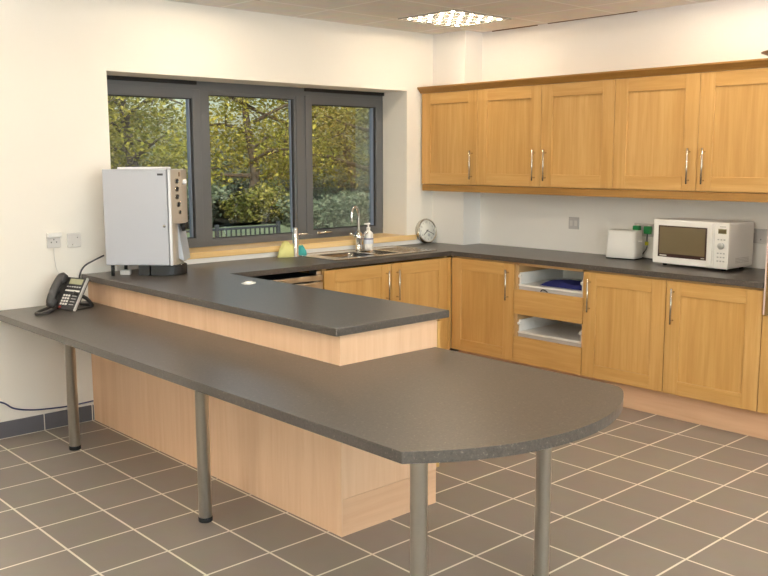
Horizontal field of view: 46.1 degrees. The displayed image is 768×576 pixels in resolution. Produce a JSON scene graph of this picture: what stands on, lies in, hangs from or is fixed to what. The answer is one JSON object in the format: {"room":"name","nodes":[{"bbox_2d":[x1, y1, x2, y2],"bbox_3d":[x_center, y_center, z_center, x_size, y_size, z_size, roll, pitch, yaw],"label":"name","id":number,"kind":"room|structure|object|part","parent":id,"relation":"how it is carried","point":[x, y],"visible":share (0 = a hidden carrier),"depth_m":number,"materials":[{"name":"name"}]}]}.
{"room":"office kitchen","nodes":[
{"label":"office kitchen","id":0,"kind":"room"},
{"bbox_2d":[0,0,432,421],"bbox_3d":[-2.368,-0.424,5.204,8.000,2.806,0.340,-8,11,-42],"label":"wall","id":1,"kind":"structure","parent":0,"point":[57,57],"depth_m":5.47,"materials":[{"name":"white paint"}]},
{"bbox_2d":[0,400,92,410],"bbox_3d":[-2.175,0.652,5.285,0.986,0.217,0.009,-8,11,-42],"label":"cable","id":2,"kind":"object","parent":1,"relation":"attached to","point":[91,400],"visible":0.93,"depth_m":5.39,"materials":[{"name":"blue plastic"}]},
{"bbox_2d":[0,404,94,439],"bbox_3d":[-3.486,0.998,4.130,4.541,0.100,0.011,-8,11,-42],"label":"baseboard","id":3,"kind":"structure","parent":1,"relation":"attached to","point":[27,425],"depth_m":5.42,"materials":[{"name":"grey stone"}]},
{"bbox_2d":[46,232,61,247],"bbox_3d":[-1.953,-0.282,5.351,0.084,0.090,0.034,-8,11,-42],"label":"wall socket","id":4,"kind":"object","parent":1,"relation":"attached to","point":[53,239],"visible":1,"depth_m":5.35,"materials":[{"name":"white plastic"}]},
{"bbox_2d":[67,233,80,247],"bbox_3d":[-1.868,-0.289,5.444,0.084,0.086,0.012,-8,11,-42],"label":"wall plate","id":5,"kind":"object","parent":1,"relation":"attached to","point":[73,239],"visible":1,"depth_m":5.44,"materials":[{"name":"white plastic"}]},
{"bbox_2d":[107,75,383,247],"bbox_3d":[-0.940,-0.893,6.612,2.529,1.165,0.103,-8,11,-42],"label":"window","id":6,"kind":"structure","parent":1,"relation":"in","point":[196,94],"depth_m":6.79,"materials":[{"name":"grey metal"}]},
{"bbox_2d":[107,75,196,84],"bbox_3d":[-1.583,-1.371,5.947,0.784,0.026,0.028,-8,11,-42],"label":"vent","id":7,"kind":"object","parent":6,"relation":"attached to","point":[119,80],"depth_m":5.94,"materials":[{"name":"black metal"}]},
{"bbox_3d":[-1.576,-0.809,6.062,0.779,1.058,0.058,-8,11,-42],"label":"sash","id":8,"kind":"part","parent":6,"relation":"part of","materials":[{"name":"grey metal"}]},
{"bbox_2d":[208,92,297,239],"bbox_3d":[-0.964,-0.892,6.627,0.795,1.058,0.042,-8,11,-42],"label":"window pane","id":9,"kind":"object","parent":6,"relation":"attached to","point":[292,97],"depth_m":6.80,"materials":[{"name":"clear glass"}]},
{"bbox_3d":[-0.471,-0.437,7.073,0.133,0.023,0.034,-6,10,-37],"label":"handle","id":10,"kind":"part","parent":6,"relation":"part of","materials":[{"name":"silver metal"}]},
{"bbox_3d":[-0.327,-0.975,7.194,0.780,1.058,0.058,-8,11,-42],"label":"sash","id":11,"kind":"part","parent":6,"relation":"part of","materials":[{"name":"grey metal"}]},
{"bbox_2d":[304,88,383,95],"bbox_3d":[-0.304,-1.541,7.106,0.805,0.026,0.028,-8,11,-42],"label":"vent","id":12,"kind":"object","parent":6,"relation":"attached to","point":[307,91],"depth_m":7.03,"materials":[{"name":"black metal"}]},
{"bbox_3d":[-0.335,-0.962,7.205,0.652,0.958,0.006,-8,11,-42],"label":"pane","id":13,"kind":"part","parent":6,"relation":"part of","materials":[{"name":"clear glass"}]},
{"bbox_2d":[116,233,416,265],"bbox_3d":[-0.801,-0.303,6.617,2.624,0.042,0.305,-8,11,-42],"label":"trim","id":14,"kind":"structure","parent":1,"relation":"attached to","point":[264,247],"depth_m":6.58,"materials":[{"name":"brown wood"}]},
{"bbox_2d":[116,239,421,270],"bbox_3d":[-0.635,-0.261,6.590,2.818,0.031,0.012,-8,11,-42],"label":"trim","id":15,"kind":"structure","parent":1,"relation":"attached to","point":[271,254],"depth_m":6.39,"materials":[{"name":"white paint"}]},
{"bbox_2d":[0,407,767,575],"bbox_3d":[0.249,1.315,2.571,7.600,0.100,7.400,-8,11,-42],"label":"floor","id":16,"kind":"structure","parent":0,"point":[643,494],"depth_m":4.12,"materials":[{"name":"tile"}]},
{"bbox_2d":[88,281,439,536],"bbox_3d":[-0.761,0.479,4.929,0.644,0.890,2.414,-8,11,-42],"label":"peninsula base panel","id":17,"kind":"object","parent":16,"relation":"on","point":[342,489],"visible":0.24,"depth_m":4.24,"materials":[{"name":"brown wood"}]},
{"bbox_3d":[0.028,0.522,4.025,0.574,0.722,0.018,-8,11,-42],"label":"panel","id":18,"kind":"part","parent":17,"relation":"part of","materials":[{"name":"brown wood"}]},
{"bbox_3d":[0.058,0.469,4.433,0.021,0.704,0.581,-8,11,-42],"label":"door","id":19,"kind":"part","parent":17,"relation":"part of","materials":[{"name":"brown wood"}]},
{"bbox_2d":[253,270,322,288],"bbox_3d":[-0.823,0.314,6.088,0.598,0.868,0.588,-8,11,-42],"label":"dishwasher","id":20,"kind":"object","parent":16,"relation":"on","point":[313,279],"visible":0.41,"depth_m":5.97,"materials":[{"name":"black"}]},
{"bbox_2d":[253,272,320,283],"bbox_3d":[-0.833,0.329,6.101,0.598,0.835,0.560,-8,11,-42],"label":"tub","id":21,"kind":"object","parent":20,"relation":"in","point":[313,277],"depth_m":5.97,"materials":[{"name":"plastic"}]},
{"bbox_3d":[-0.634,-0.042,5.829,0.594,0.036,0.027,-8,11,-42],"label":"control panel","id":22,"kind":"part","parent":20,"relation":"part of","materials":[{"name":"silver metal"}]},
{"bbox_3d":[-0.634,0.299,5.878,0.594,0.636,0.027,-8,11,-42],"label":"door","id":23,"kind":"part","parent":20,"relation":"part of","materials":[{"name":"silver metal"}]},
{"bbox_2d":[0,301,623,575],"bbox_3d":[-0.597,0.640,4.277,1.154,0.756,3.619,-8,11,-42],"label":"table","id":24,"kind":"object","parent":16,"relation":"on","point":[419,408],"visible":1,"depth_m":3.44,"materials":[{"name":"laminate"}]},
{"bbox_2d":[34,255,93,314],"bbox_3d":[-1.907,-0.038,5.183,0.298,0.343,0.371,5,9,30],"label":"telephone","id":25,"kind":"object","parent":24,"relation":"on","point":[65,292],"visible":1,"depth_m":5.22,"materials":[{"name":"grey plastic"}]},
{"bbox_3d":[-1.914,0.118,5.130,0.077,0.035,0.266,0,8,0],"label":"handset cord","id":26,"kind":"part","parent":25,"relation":"part of","materials":[{"name":"grey plastic"}]},
{"bbox_3d":[-1.806,0.031,5.224,0.135,0.164,0.104,5,9,30],"label":"plate","id":27,"kind":"part","parent":25,"relation":"part of","materials":[{"name":"black plastic"}]},
{"bbox_3d":[-1.740,0.039,5.192,0.010,0.184,0.122,5,9,30],"label":"trim","id":28,"kind":"part","parent":25,"relation":"part of","materials":[{"name":"silver metal"}]},
{"bbox_3d":[-1.741,0.541,5.037,0.100,0.696,0.100,-8,11,-42],"label":"leg","id":29,"kind":"part","parent":24,"relation":"part of","materials":[{"name":"silver metal"}]},
{"bbox_3d":[-0.806,0.684,4.027,0.100,0.696,0.100,-8,11,-42],"label":"leg","id":30,"kind":"part","parent":24,"relation":"part of","materials":[{"name":"silver metal"}]},
{"bbox_3d":[0.117,0.825,3.034,0.100,0.696,0.100,-8,11,-42],"label":"leg","id":31,"kind":"part","parent":24,"relation":"part of","materials":[{"name":"silver metal"}]},
{"bbox_3d":[0.606,0.765,3.442,0.100,0.696,0.100,-8,11,-42],"label":"leg","id":32,"kind":"part","parent":24,"relation":"part of","materials":[{"name":"silver metal"}]},
{"bbox_2d":[301,256,450,349],"bbox_3d":[-0.109,0.221,6.713,1.296,0.890,0.635,-8,11,-42],"label":"base cabinet","id":33,"kind":"object","parent":16,"relation":"on","point":[425,281],"visible":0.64,"depth_m":6.55,"materials":[{"name":"brown wood"}]},
{"bbox_3d":[-0.179,0.204,6.278,0.610,0.704,0.021,-8,11,-42],"label":"door","id":34,"kind":"part","parent":33,"relation":"part of","materials":[{"name":"brown wood"}]},
{"bbox_3d":[0.030,-0.014,6.400,0.012,0.220,0.038,-8,11,-42],"label":"handle","id":35,"kind":"part","parent":33,"relation":"part of","materials":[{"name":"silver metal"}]},
{"bbox_3d":[0.105,-0.024,6.468,0.012,0.220,0.038,-8,11,-42],"label":"handle","id":36,"kind":"part","parent":33,"relation":"part of","materials":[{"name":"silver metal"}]},
{"bbox_3d":[0.263,0.146,6.678,0.578,0.704,0.021,-8,11,-42],"label":"door","id":37,"kind":"part","parent":33,"relation":"part of","materials":[{"name":"brown wood"}]},
{"bbox_2d":[81,242,764,336],"bbox_3d":[0.370,-0.071,5.485,3.250,0.034,2.998,-8,11,-42],"label":"countertop","id":38,"kind":"structure","parent":33,"relation":"on","point":[212,285],"depth_m":5.14,"materials":[{"name":"laminate"}]},
{"bbox_2d":[79,167,189,277],"bbox_3d":[-1.513,-0.327,5.485,0.660,0.807,0.303,0,8,3],"label":"coffee machine","id":39,"kind":"object","parent":38,"relation":"on","point":[146,211],"visible":0.92,"depth_m":5.33,"materials":[{"name":"grey metal"}]},
{"bbox_3d":[-1.763,-0.056,5.424,0.170,0.287,0.042,0,8,0],"label":"power cord","id":40,"kind":"part","parent":39,"relation":"part of","materials":[{"name":"grey plastic"}]},
{"bbox_3d":[-1.460,-0.410,5.324,0.378,0.546,0.004,0,8,3],"label":"panel","id":41,"kind":"part","parent":39,"relation":"part of","materials":[{"name":"grey metal"}]},
{"bbox_3d":[-1.439,-0.721,5.427,0.258,0.012,0.230,0,8,3],"label":"lid","id":42,"kind":"part","parent":39,"relation":"part of","materials":[{"name":"white"}]},
{"bbox_2d":[151,262,186,275],"bbox_3d":[-1.327,-0.121,5.507,0.245,0.064,0.244,-8,11,-42],"label":"drip tray","id":43,"kind":"object","parent":39,"relation":"on","point":[157,268],"depth_m":5.40,"materials":[{"name":"black plastic"}]},
{"bbox_3d":[-1.251,-0.434,5.458,0.014,0.567,0.298,0,8,3],"label":"edge trim","id":44,"kind":"part","parent":39,"relation":"part of","materials":[{"name":"white metal"}]},
{"bbox_3d":[-1.246,-0.275,5.481,0.026,0.241,0.266,0,8,3],"label":"splash panel","id":45,"kind":"part","parent":39,"relation":"part of","materials":[{"name":"silver metal"}]},
{"bbox_3d":[-1.211,-0.367,5.441,0.035,0.050,0.036,0,8,3],"label":"spout","id":46,"kind":"part","parent":39,"relation":"part of","materials":[{"name":"black plastic"}]},
{"bbox_2d":[178,224,189,260],"bbox_3d":[-1.217,-0.285,5.498,0.030,0.223,0.150,0,8,3],"label":"dispenser","id":47,"kind":"object","parent":39,"relation":"on","point":[183,247],"depth_m":5.45,"materials":[{"name":"metal"}]},
{"bbox_2d":[241,281,255,284],"bbox_3d":[-0.753,-0.032,5.062,0.093,0.013,0.086,-8,11,-42],"label":"paper scrap","id":48,"kind":"object","parent":38,"relation":"on","point":[245,282],"visible":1,"depth_m":5.05,"materials":[{"name":"white paper"}]},
{"bbox_2d":[277,241,293,257],"bbox_3d":[-0.699,-0.280,6.420,0.160,0.116,0.100,-8,11,-42],"label":"cloth","id":49,"kind":"object","parent":38,"relation":"on","point":[286,249],"visible":1,"depth_m":6.38,"materials":[{"name":"yellow fabric"}]},
{"bbox_2d":[292,227,307,256],"bbox_3d":[-0.601,-0.331,6.448,0.125,0.209,0.048,-8,11,-42],"label":"tap","id":50,"kind":"object","parent":38,"relation":"on","point":[295,234],"visible":1,"depth_m":6.41,"materials":[{"name":"silver metal"}]},
{"bbox_2d":[349,206,367,249],"bbox_3d":[-0.208,-0.457,6.842,0.180,0.338,0.091,-8,11,-42],"label":"mixer tap","id":51,"kind":"object","parent":38,"relation":"on","point":[358,236],"visible":1,"depth_m":6.85,"materials":[{"name":"silver metal"}]},
{"bbox_3d":[-0.218,-0.517,6.803,0.021,0.207,0.132,4,9,26],"label":"spout","id":52,"kind":"part","parent":51,"relation":"part of","materials":[{"name":"silver metal"}]},
{"bbox_2d":[299,246,436,269],"bbox_3d":[-0.130,-0.182,6.682,0.994,0.166,0.489,-8,11,-42],"label":"sink","id":53,"kind":"object","parent":38,"relation":"in","point":[338,255],"visible":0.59,"depth_m":6.67,"materials":[{"name":"silver metal"}]},
{"bbox_2d":[299,245,306,254],"bbox_3d":[-0.600,-0.281,6.559,0.085,0.078,0.056,-8,11,-42],"label":"sponge","id":54,"kind":"object","parent":53,"relation":"on","point":[302,250],"visible":0.81,"depth_m":6.54,"materials":[{"name":"teal"}]},
{"bbox_3d":[-0.267,-0.158,6.522,0.336,0.163,0.296,-8,11,-42],"label":"bowl","id":55,"kind":"part","parent":53,"relation":"part of","materials":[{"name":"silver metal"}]},
{"bbox_2d":[363,223,372,248],"bbox_3d":[-0.120,-0.401,6.938,0.077,0.198,0.077,-8,11,-42],"label":"soap dispenser","id":56,"kind":"object","parent":53,"relation":"on","point":[368,238],"visible":0.98,"depth_m":6.91,"materials":[{"name":"white plastic"}]},
{"bbox_2d":[363,240,372,243],"bbox_3d":[-0.120,-0.357,6.944,0.077,0.030,0.077,-8,11,-42],"label":"print","id":57,"kind":"object","parent":56,"relation":"attached to","point":[364,241],"depth_m":6.91,"materials":[{"name":"white paper"}]},
{"bbox_3d":[-0.049,-0.206,6.716,0.186,0.123,0.296,-8,11,-42],"label":"half bowl","id":58,"kind":"part","parent":53,"relation":"part of","materials":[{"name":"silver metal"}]},
{"bbox_2d":[415,219,436,242],"bbox_3d":[0.347,-0.470,7.432,0.203,0.203,0.081,-6,10,-36],"label":"clock","id":59,"kind":"object","parent":38,"relation":"on","point":[426,231],"visible":1,"depth_m":7.41,"materials":[{"name":"silver metal"}]},
{"bbox_2d":[606,229,642,259],"bbox_3d":[1.672,-0.303,6.253,0.246,0.201,0.132,7,11,42],"label":"toaster","id":60,"kind":"object","parent":38,"relation":"on","point":[625,244],"visible":1,"depth_m":6.20,"materials":[{"name":"white plastic"}]},
{"bbox_2d":[653,218,753,270],"bbox_3d":[2.029,-0.285,5.771,0.308,0.300,0.536,-7,10,-38],"label":"microwave","id":61,"kind":"object","parent":38,"relation":"on","point":[724,245],"visible":1,"depth_m":5.63,"materials":[{"name":"white plastic"}]},
{"bbox_3d":[1.886,-0.295,5.721,0.002,0.172,0.328,-7,10,-38],"label":"door glass","id":62,"kind":"part","parent":61,"relation":"part of","materials":[{"name":"black glass"}]},
{"bbox_3d":[1.899,-0.287,5.731,0.024,0.284,0.436,-7,10,-38],"label":"door","id":63,"kind":"part","parent":61,"relation":"part of","materials":[{"name":"white plastic"}]},
{"bbox_3d":[2.008,-0.265,5.565,0.018,0.260,0.030,-7,10,-38],"label":"door handle","id":64,"kind":"part","parent":61,"relation":"part of","materials":[{"name":"white plastic"}]},
{"bbox_3d":[2.053,-0.256,5.511,0.014,0.042,0.042,-7,10,-38],"label":"dial knob","id":65,"kind":"part","parent":61,"relation":"part of","materials":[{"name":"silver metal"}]},
{"bbox_3d":[2.067,-0.257,5.522,0.023,0.284,0.097,-7,10,-38],"label":"control panel","id":66,"kind":"part","parent":61,"relation":"part of","materials":[{"name":"white plastic"}]},
{"bbox_3d":[0.490,0.115,6.887,0.038,0.704,0.025,-8,11,-42],"label":"corner post","id":67,"kind":"part","parent":33,"relation":"part of","materials":[{"name":"brown wood"}]},
{"bbox_2d":[459,350,767,439],"bbox_3d":[1.597,0.700,5.895,0.018,0.168,3.000,-8,11,-42],"label":"plinth","id":68,"kind":"object","parent":16,"relation":"on","point":[723,417],"visible":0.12,"depth_m":5.57,"materials":[{"name":"brown wood"}]},
{"bbox_2d":[167,0,715,34],"bbox_3d":[0.243,-1.363,2.186,7.600,0.100,7.400,-8,11,-42],"label":"ceiling","id":69,"kind":"structure","parent":0,"point":[372,13],"depth_m":6.03,"materials":[{"name":"tile"}]},
{"bbox_2d":[398,9,511,27],"bbox_3d":[0.506,-1.921,6.452,0.608,0.008,0.540,-8,11,-42],"label":"recessed light","id":70,"kind":"object","parent":69,"relation":"in","point":[449,18],"visible":1,"depth_m":6.44,"materials":[{"name":"beige plastic"}]},
{"bbox_2d":[480,0,767,268],"bbox_3d":[3.189,-0.394,4.912,0.200,2.806,7.600,-8,11,-42],"label":"wall","id":71,"kind":"structure","parent":0,"point":[718,30],"depth_m":6.39,"materials":[{"name":"white paint"}]},
{"bbox_2d":[422,90,477,184],"bbox_3d":[0.620,-1.188,7.189,0.386,0.720,0.596,-8,11,-42],"label":"upper cabinet","id":72,"kind":"object","parent":71,"relation":"attached to","point":[449,119],"visible":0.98,"depth_m":7.08,"materials":[{"name":"brown wood"}]},
{"bbox_3d":[0.661,-0.942,6.920,0.038,0.220,0.012,-8,11,-42],"label":"handle","id":73,"kind":"part","parent":72,"relation":"part of","materials":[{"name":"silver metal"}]},
{"bbox_2d":[422,184,767,202],"bbox_3d":[1.335,-0.666,6.271,0.021,0.053,3.006,-8,11,-42],"label":"pelmet","id":74,"kind":"object","parent":72,"relation":"attached to","point":[623,193],"visible":1,"depth_m":6.06,"materials":[{"name":"brown wood"}]},
{"bbox_2d":[432,30,481,351],"bbox_3d":[0.593,-0.749,7.425,0.200,2.606,0.350,-8,11,-42],"label":"column","id":75,"kind":"structure","parent":71,"relation":"attached to","point":[457,56],"depth_m":7.28,"materials":[{"name":"white paint"}]},
{"bbox_2d":[451,256,515,360],"bbox_3d":[0.924,0.113,6.855,0.635,0.720,0.604,-8,11,-42],"label":"base cabinet","id":76,"kind":"object","parent":71,"relation":"attached to","point":[483,316],"visible":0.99,"depth_m":6.66,"materials":[{"name":"brown wood"}]},
{"bbox_3d":[0.873,-0.022,6.446,0.038,0.220,0.012,-8,11,-42],"label":"handle","id":77,"kind":"part","parent":76,"relation":"part of","materials":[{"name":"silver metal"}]},
{"bbox_2d":[477,79,615,188],"bbox_3d":[1.229,-1.095,6.531,0.386,0.720,1.202,-8,11,-42],"label":"upper cabinet","id":78,"kind":"object","parent":71,"relation":"attached to","point":[561,135],"visible":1,"depth_m":6.38,"materials":[{"name":"brown wood"}]},
{"bbox_3d":[0.919,-1.112,6.654,0.021,0.716,0.600,-8,11,-42],"label":"door","id":79,"kind":"part","parent":78,"relation":"part of","materials":[{"name":"brown wood"}]},
{"bbox_3d":[1.068,-0.880,6.480,0.038,0.220,0.012,-8,11,-42],"label":"handle","id":80,"kind":"part","parent":78,"relation":"part of","materials":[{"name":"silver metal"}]},
{"bbox_3d":[1.135,-0.870,6.408,0.038,0.220,0.012,-8,11,-42],"label":"handle","id":81,"kind":"part","parent":78,"relation":"part of","materials":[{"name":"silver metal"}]},
{"bbox_3d":[1.326,-1.050,6.214,0.021,0.716,0.600,-8,11,-42],"label":"door","id":82,"kind":"part","parent":78,"relation":"part of","materials":[{"name":"brown wood"}]},
{"bbox_2d":[417,58,767,93],"bbox_3d":[1.312,-1.430,6.156,0.064,0.048,3.026,-8,11,-42],"label":"crown molding","id":83,"kind":"structure","parent":78,"relation":"on","point":[752,63],"depth_m":5.96,"materials":[{"name":"brown wood"}]},
{"bbox_2d":[513,262,585,374],"bbox_3d":[1.342,0.173,6.431,0.597,0.720,0.587,-8,11,-42],"label":"base cabinet","id":84,"kind":"object","parent":71,"relation":"attached to","point":[548,326],"visible":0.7,"depth_m":6.31,"materials":[{"name":"brown wood"}]},
{"bbox_3d":[1.131,0.463,6.277,0.021,0.186,0.583,-8,11,-42],"label":"drawer","id":85,"kind":"part","parent":84,"relation":"part of","materials":[{"name":"brown wood"}]},
{"bbox_3d":[1.130,0.123,6.228,0.021,0.177,0.583,-8,11,-42],"label":"drawer","id":86,"kind":"part","parent":84,"relation":"part of","materials":[{"name":"brown wood"}]},
{"bbox_2d":[517,317,581,346],"bbox_3d":[1.330,0.277,6.435,0.517,0.146,0.553,-8,11,-42],"label":"tray","id":87,"kind":"object","parent":84,"relation":"on","point":[529,329],"depth_m":6.42,"materials":[{"name":"grey plastic"}]},
{"bbox_2d":[518,268,582,297],"bbox_3d":[1.329,-0.059,6.386,0.517,0.146,0.553,-8,11,-42],"label":"tray","id":88,"kind":"object","parent":84,"relation":"on","point":[530,280],"depth_m":6.43,"materials":[{"name":"grey plastic"}]},
{"bbox_2d":[541,279,581,290],"bbox_3d":[1.314,-0.037,6.292,0.277,0.049,0.428,-8,11,-42],"label":"folded cloth","id":89,"kind":"object","parent":84,"relation":"in","point":[568,284],"visible":0.7,"depth_m":6.25,"materials":[{"name":"blue fabric"}]},
{"bbox_2d":[492,11,637,31],"bbox_3d":[1.288,-1.949,6.624,0.012,0.006,1.290,-8,11,-42],"label":"trim","id":90,"kind":"structure","parent":71,"relation":"attached to","point":[633,11],"depth_m":6.59,"materials":[{"name":"brown"}]},
{"bbox_2d":[569,217,578,228],"bbox_3d":[1.409,-0.481,6.703,0.014,0.088,0.090,-8,11,-42],"label":"wall switch","id":91,"kind":"object","parent":71,"relation":"attached to","point":[573,221],"visible":1,"depth_m":6.70,"materials":[{"name":"grey plastic"}]},
{"bbox_2d":[581,270,668,391],"bbox_3d":[1.732,0.236,5.983,0.635,0.720,0.601,-8,11,-42],"label":"base cabinet","id":92,"kind":"object","parent":71,"relation":"attached to","point":[624,315],"visible":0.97,"depth_m":5.79,"materials":[{"name":"brown wood"}]},
{"bbox_3d":[1.343,0.050,5.938,0.038,0.220,0.012,-8,11,-42],"label":"handle","id":93,"kind":"part","parent":92,"relation":"part of","materials":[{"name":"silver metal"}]},
{"bbox_2d":[633,225,640,229],"bbox_3d":[1.771,-0.324,6.294,0.034,0.218,0.079,-8,11,-42],"label":"plug","id":94,"kind":"object","parent":71,"relation":"attached to","point":[635,227],"visible":0.39,"depth_m":6.28,"materials":[{"name":"green plastic"}]},
{"bbox_2d":[634,223,653,236],"bbox_3d":[1.805,-0.404,6.277,0.014,0.090,0.150,-8,11,-42],"label":"wall socket","id":95,"kind":"object","parent":71,"relation":"attached to","point":[642,225],"visible":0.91,"depth_m":6.26,"materials":[{"name":"grey plastic"}]},
{"bbox_2d":[642,226,652,259],"bbox_3d":[1.836,-0.310,6.211,0.045,0.224,0.143,-5,9,-29],"label":"plug","id":96,"kind":"object","parent":71,"relation":"attached to","point":[647,229],"visible":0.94,"depth_m":6.22,"materials":[{"name":"green plastic"}]},
{"bbox_2d":[612,68,767,192],"bbox_3d":[2.043,-0.970,5.651,0.386,0.720,1.202,-8,11,-42],"label":"upper cabinet","id":97,"kind":"object","parent":71,"relation":"attached to","point":[707,131],"visible":1,"depth_m":5.57,"materials":[{"name":"brown wood"}]},
{"bbox_3d":[1.734,-0.987,5.774,0.021,0.716,0.600,-8,11,-42],"label":"door","id":98,"kind":"part","parent":97,"relation":"part of","materials":[{"name":"brown wood"}]},
{"bbox_3d":[1.882,-0.755,5.600,0.038,0.220,0.012,-8,11,-42],"label":"handle","id":99,"kind":"part","parent":97,"relation":"part of","materials":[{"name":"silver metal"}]},
{"bbox_3d":[1.949,-0.745,5.528,0.038,0.220,0.012,-8,11,-42],"label":"handle","id":100,"kind":"part","parent":97,"relation":"part of","materials":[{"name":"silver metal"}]},
{"bbox_3d":[2.141,-0.925,5.335,0.021,0.716,0.600,-8,11,-42],"label":"door","id":101,"kind":"part","parent":97,"relation":"part of","materials":[{"name":"brown wood"}]},
{"bbox_2d":[662,279,763,411],"bbox_3d":[2.139,0.299,5.542,0.635,0.720,0.601,-8,11,-42],"label":"base cabinet","id":102,"kind":"object","parent":71,"relation":"attached to","point":[713,332],"visible":0.99,"depth_m":5.35,"materials":[{"name":"brown wood"}]},
{"bbox_3d":[1.750,0.112,5.497,0.038,0.220,0.012,-8,11,-42],"label":"handle","id":103,"kind":"part","parent":102,"relation":"part of","materials":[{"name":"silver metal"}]},
{"bbox_2d":[753,228,766,243],"bbox_3d":[2.367,-0.326,5.668,0.014,0.090,0.150,-8,11,-42],"label":"wall socket","id":104,"kind":"object","parent":71,"relation":"attached to","point":[760,235],"visible":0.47,"depth_m":5.67,"materials":[{"name":"grey plastic"}]},
{"bbox_2d":[757,229,767,413],"bbox_3d":[2.552,0.150,5.065,0.635,1.148,0.612,-8,11,-42],"label":"cabinet","id":105,"kind":"object","parent":71,"relation":"attached to","point":[762,407],"visible":1,"depth_m":5.12,"materials":[{"name":"brown wood"}]},
{"bbox_3d":[2.350,0.464,4.931,0.021,0.563,0.600,-8,11,-42],"label":"door","id":106,"kind":"part","parent":105,"relation":"part of","materials":[{"name":"brown wood"}]},
{"label":"outside","id":107,"kind":"structure","parent":0,"visible":0},
{"bbox_2d":[186,171,366,236],"bbox_3d":[-12.154,-4.330,43.551,110.000,0.980,69.640,-8,11,-42],"label":"lawn","id":108,"kind":"structure","parent":107,"point":[223,222],"depth_m":20.25,"materials":[{"name":"green plant"}]},
{"bbox_2d":[108,96,228,195],"bbox_3d":[-6.892,-4.361,25.265,5.717,4.653,5.901,-8,11,-42],"label":"tree","id":109,"kind":"object","parent":108,"relation":"on","point":[142,164],"visible":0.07,"depth_m":24.96,"materials":[{"name":"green plant"}]},
{"bbox_2d":[108,96,231,193],"bbox_3d":[-5.331,-3.393,18.454,3.523,4.667,4.140,1,8,8],"label":"tree","id":110,"kind":"object","parent":108,"relation":"on","point":[124,130],"visible":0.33,"depth_m":18.17,"materials":[{"name":"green plant"}]},
{"bbox_2d":[186,184,229,227],"bbox_3d":[-4.045,-1.587,18.319,2.064,1.054,2.110,-8,11,-42],"label":"shrub","id":111,"kind":"object","parent":108,"relation":"on","point":[217,188],"visible":0.06,"depth_m":18.42,"materials":[{"name":"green plant"}]},
{"bbox_2d":[186,221,280,236],"bbox_3d":[-3.187,-0.411,15.174,3.540,1.250,0.060,-8,11,-42],"label":"railing","id":112,"kind":"object","parent":108,"relation":"on","point":[217,229],"visible":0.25,"depth_m":15.80,"materials":[{"name":"metal"}]},
{"bbox_3d":[-2.848,-0.456,15.481,0.060,1.250,0.060,-8,11,-42],"label":"post","id":113,"kind":"part","parent":112,"relation":"part of","materials":[{"name":"metal"}]},
{"bbox_3d":[-3.188,-0.950,15.096,3.480,0.040,0.040,-8,11,-42],"label":"rail","id":114,"kind":"part","parent":112,"relation":"part of","materials":[{"name":"metal"}]},
{"bbox_3d":[-1.904,-0.581,16.337,0.060,1.250,0.060,-8,11,-42],"label":"post","id":115,"kind":"part","parent":112,"relation":"part of","materials":[{"name":"metal"}]},
{"bbox_2d":[117,112,366,194],"bbox_3d":[-1.999,-5.650,40.114,33.714,4.704,6.903,-8,11,-42],"label":"hedge","id":116,"kind":"object","parent":108,"relation":"on","point":[224,163],"visible":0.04,"depth_m":35.83,"materials":[{"name":"green plant"}]},
{"bbox_2d":[218,178,289,222],"bbox_3d":[-2.638,-1.845,19.879,1.735,1.108,1.782,-8,11,-42],"label":"shrub","id":117,"kind":"object","parent":108,"relation":"on","point":[257,208],"visible":0.97,"depth_m":19.67,"materials":[{"name":"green plant"}]},
{"bbox_2d":[154,96,364,200],"bbox_3d":[-3.038,-4.119,22.786,5.237,4.937,4.908,1,8,11],"label":"tree","id":118,"kind":"object","parent":108,"relation":"on","point":[254,158],"visible":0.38,"depth_m":22.32,"materials":[{"name":"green plant"}]},
{"bbox_2d":[185,96,365,196],"bbox_3d":[-3.122,-5.529,28.532,6.541,6.043,6.641,-5,9,-29],"label":"tree","id":119,"kind":"object","parent":108,"relation":"on","point":[221,98],"visible":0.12,"depth_m":27.95,"materials":[{"name":"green plant"}]},
{"bbox_2d":[238,99,366,196],"bbox_3d":[-1.281,-5.562,29.118,7.008,5.912,5.408,-2,8,-16],"label":"tree","id":120,"kind":"object","parent":108,"relation":"on","point":[343,134],"visible":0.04,"depth_m":29.20,"materials":[{"name":"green plant"}]},
{"bbox_2d":[264,106,366,189],"bbox_3d":[-0.183,-4.240,23.196,4.800,5.016,4.938,2,8,12],"label":"tree","id":121,"kind":"object","parent":108,"relation":"on","point":[340,121],"visible":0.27,"depth_m":22.60,"materials":[{"name":"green plant"}]},
{"bbox_2d":[267,171,366,206],"bbox_3d":[-1.981,-2.745,25.733,3.793,1.226,3.393,-8,11,-42],"label":"shrub","id":122,"kind":"object","parent":108,"relation":"on","point":[282,182],"visible":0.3,"depth_m":25.51,"materials":[{"name":"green plant"}]},
{"bbox_2d":[271,193,365,228],"bbox_3d":[-1.335,-1.531,19.613,2.037,1.062,2.260,-8,11,-42],"label":"shrub","id":123,"kind":"object","parent":108,"relation":"on","point":[330,213],"visible":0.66,"depth_m":19.14,"materials":[{"name":"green plant"}]},
{"bbox_2d":[331,190,365,225],"bbox_3d":[-0.372,-1.777,20.892,1.646,0.979,1.720,-8,11,-42],"label":"shrub","id":124,"kind":"object","parent":108,"relation":"on","point":[352,194],"visible":0.18,"depth_m":20.65,"materials":[{"name":"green plant"}]}
]}

